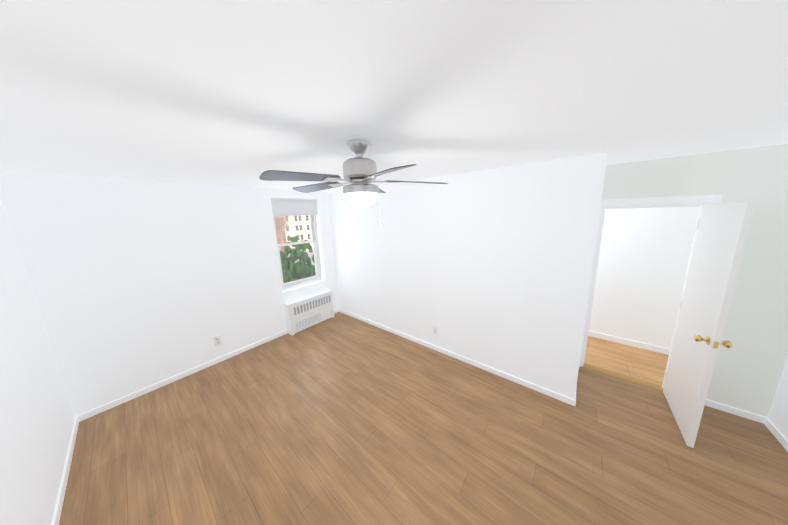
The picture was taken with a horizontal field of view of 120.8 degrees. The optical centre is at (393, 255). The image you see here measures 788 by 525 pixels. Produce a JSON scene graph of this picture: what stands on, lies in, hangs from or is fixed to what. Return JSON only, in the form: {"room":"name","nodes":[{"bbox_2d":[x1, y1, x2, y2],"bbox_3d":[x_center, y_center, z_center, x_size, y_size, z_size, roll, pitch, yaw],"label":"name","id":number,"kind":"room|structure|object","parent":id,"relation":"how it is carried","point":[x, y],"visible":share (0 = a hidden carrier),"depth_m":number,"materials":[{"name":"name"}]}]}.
{"room":"empty bedroom","nodes":[
{"label":"empty bedroom","id":0,"kind":"room"},
{"bbox_2d":[0,197,74,524],"bbox_3d":[-1.234,0.758,0.331,5.380,2.440,0.120,7,14,39],"label":"wall","id":1,"kind":"structure","parent":0,"point":[37,417],"depth_m":1.58,"materials":[{"name":"white paint"}]},
{"bbox_2d":[52,417,83,524],"bbox_3d":[-1.201,1.907,0.637,5.260,0.068,0.017,7,14,39],"label":"baseboard","id":2,"kind":"structure","parent":1,"relation":"attached to","point":[58,509],"depth_m":1.76,"materials":[{"name":"white paint"}]},
{"bbox_2d":[0,172,338,416],"bbox_3d":[-2.106,0.162,3.692,0.300,2.440,4.290,7,14,39],"label":"wall","id":3,"kind":"structure","parent":0,"point":[137,285],"depth_m":2.56,"materials":[{"name":"white paint"}]},
{"bbox_2d":[76,330,287,419],"bbox_3d":[-2.528,1.489,3.115,0.017,0.068,2.155,7,14,39],"label":"baseboard","id":4,"kind":"structure","parent":3,"relation":"attached to","point":[122,400],"depth_m":2.80,"materials":[{"name":"white paint"}]},
{"bbox_2d":[213,335,221,345],"bbox_3d":[-2.475,1.187,3.141,0.010,0.142,0.088,7,14,39],"label":"electrical outlet","id":5,"kind":"object","parent":3,"relation":"attached to","point":[217,340],"visible":1,"depth_m":3.14,"materials":[{"name":"white plastic"}]},
{"bbox_2d":[271,198,321,289],"bbox_3d":[-1.736,-0.223,4.028,0.159,1.550,0.820,7,14,39],"label":"window","id":6,"kind":"structure","parent":3,"relation":"in","point":[293,207],"depth_m":3.99,"materials":[{"name":"white plastic"}]},
{"bbox_2d":[269,196,325,293],"bbox_3d":[-1.646,-0.212,3.954,0.012,1.594,0.864,7,14,39],"label":"window frame","id":7,"kind":"structure","parent":3,"relation":"in","point":[317,199],"depth_m":3.78,"materials":[{"name":"white paint"}]},
{"bbox_2d":[0,0,787,191],"bbox_3d":[0.393,-0.910,2.024,6.060,0.120,5.280,7,14,39],"label":"ceiling","id":8,"kind":"structure","parent":0,"point":[241,93],"depth_m":0.80,"materials":[{"name":"white paint"}]},
{"bbox_2d":[259,139,447,228],"bbox_3d":[-0.247,-0.449,1.459,1.135,0.538,1.114,7,14,39],"label":"ceiling fan","id":9,"kind":"object","parent":8,"relation":"hanging from","point":[360,173],"visible":1,"depth_m":1.38,"materials":[{"name":"silver metal"}]},
{"bbox_2d":[59,312,787,524],"bbox_3d":[0.581,1.609,2.401,5.780,0.100,5.280,7,14,39],"label":"floor","id":10,"kind":"structure","parent":0,"point":[339,418],"depth_m":1.92,"materials":[{"name":"brown wood"}]},
{"bbox_2d":[284,289,334,335],"bbox_3d":[-1.531,1.014,4.154,0.159,0.560,0.887,7,14,39],"label":"radiator cover","id":11,"kind":"object","parent":10,"relation":"on","point":[303,313],"visible":1,"depth_m":4.04,"materials":[{"name":"white metal"}]},
{"bbox_2d":[329,155,588,393],"bbox_3d":[0.293,0.142,3.388,3.785,2.440,0.120,7,14,39],"label":"wall","id":12,"kind":"structure","parent":0,"point":[478,266],"depth_m":2.72,"materials":[{"name":"white paint"}]},
{"bbox_2d":[432,325,437,335],"bbox_3d":[0.595,1.084,3.249,0.088,0.142,0.010,7,14,39],"label":"electrical outlet","id":13,"kind":"object","parent":12,"relation":"attached to","point":[434,330],"visible":1,"depth_m":3.24,"materials":[{"name":"white plastic"}]},
{"bbox_2d":[336,309,575,405],"bbox_3d":[0.341,1.324,3.515,3.918,0.068,0.017,7,14,39],"label":"baseboard","id":14,"kind":"structure","parent":12,"relation":"attached to","point":[542,390],"depth_m":2.90,"materials":[{"name":"white paint"}]},
{"bbox_2d":[560,152,607,399],"bbox_3d":[2.052,0.259,2.461,0.120,2.440,0.910,7,14,39],"label":"wall","id":15,"kind":"structure","parent":0,"point":[595,175],"depth_m":2.08,"materials":[{"name":"white paint"}]},
{"bbox_2d":[589,206,700,348],"bbox_3d":[3.135,0.060,3.342,3.300,2.440,0.120,7,14,39],"label":"wall","id":16,"kind":"structure","parent":0,"point":[644,257],"depth_m":3.07,"materials":[{"name":"white paint"}]},
{"bbox_2d":[588,331,669,354],"bbox_3d":[3.129,1.228,3.506,3.060,0.085,0.015,7,14,39],"label":"baseboard","id":17,"kind":"structure","parent":16,"relation":"attached to","point":[662,350],"depth_m":3.25,"materials":[{"name":"white paint"}]},
{"bbox_2d":[601,144,787,416],"bbox_3d":[3.065,0.286,2.139,1.855,2.440,0.120,7,14,39],"label":"wall","id":18,"kind":"structure","parent":0,"point":[748,367],"depth_m":1.99,"materials":[{"name":"white paint"}]},
{"bbox_2d":[583,363,662,391],"bbox_3d":[2.705,1.433,2.680,0.684,0.011,0.122,7,14,39],"label":"sill","id":19,"kind":"structure","parent":18,"relation":"attached to","point":[626,378],"depth_m":2.64,"materials":[{"name":"brown wood"}]},
{"bbox_2d":[579,195,721,388],"bbox_3d":[2.675,0.421,2.495,0.836,2.070,0.148,7,14,39],"label":"door frame","id":20,"kind":"structure","parent":18,"relation":"attached to","point":[683,201],"depth_m":2.36,"materials":[{"name":"white paint"}]},
{"bbox_2d":[663,202,756,447],"bbox_3d":[2.668,0.555,1.962,0.175,1.985,0.742,7,14,39],"label":"door","id":21,"kind":"structure","parent":18,"relation":"in","point":[723,229],"depth_m":1.84,"materials":[{"name":"white paint"}]},
{"bbox_2d":[705,399,763,421],"bbox_3d":[3.175,1.476,2.211,0.475,0.068,0.013,7,14,39],"label":"baseboard","id":22,"kind":"structure","parent":18,"relation":"attached to","point":[712,404],"depth_m":2.14,"materials":[{"name":"white paint"}]},
{"bbox_2d":[767,355,787,439],"bbox_3d":[2.120,0.666,0.256,0.120,2.440,4.050,7,14,39],"label":"wall","id":23,"kind":"structure","parent":0,"point":[777,417],"depth_m":1.92,"materials":[{"name":"white paint"}]},
{"bbox_2d":[760,417,787,451],"bbox_3d":[2.114,1.822,0.526,0.017,0.068,4.020,7,14,39],"label":"baseboard","id":24,"kind":"structure","parent":23,"relation":"attached to","point":[776,433],"depth_m":1.93,"materials":[{"name":"white paint"}]},
{"label":"outside","id":25,"kind":"structure","parent":0,"visible":0},
{"bbox_2d":[288,251,314,264],"bbox_3d":[-61.115,-5.694,102.134,213.240,0.300,200.000,7,14,39],"label":"ground","id":26,"kind":"structure","parent":25,"point":[309,253],"depth_m":64.02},
{"bbox_2d":[274,216,293,272],"bbox_3d":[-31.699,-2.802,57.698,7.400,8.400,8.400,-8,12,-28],"label":"brick building","id":27,"kind":"structure","parent":26,"relation":"on","point":[282,247],"depth_m":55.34,"materials":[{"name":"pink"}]},
{"bbox_2d":[282,215,312,251],"bbox_3d":[-33.611,-8.985,74.875,10.600,14.400,10.600,-9,13,-33],"label":"building","id":28,"kind":"structure","parent":26,"relation":"on","point":[297,229],"depth_m":71.12,"materials":[{"name":"brick"}]},
{"bbox_2d":[280,236,315,282],"bbox_3d":[-5.009,4.559,12.951,4.427,11.680,3.782,7,14,39],"label":"hedge","id":29,"kind":"object","parent":26,"relation":"on","point":[309,269],"depth_m":11.01,"materials":[{"name":"green plant"}]},
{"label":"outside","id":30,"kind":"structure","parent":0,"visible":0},
{"bbox_2d":[281,255,306,281],"bbox_3d":[-2.498,0.680,4.002,0.028,1.093,2.055,7,14,39],"label":"railing","id":31,"kind":"object","parent":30,"point":[293,265],"depth_m":4.53,"materials":[{"name":"metal"}]}
]}

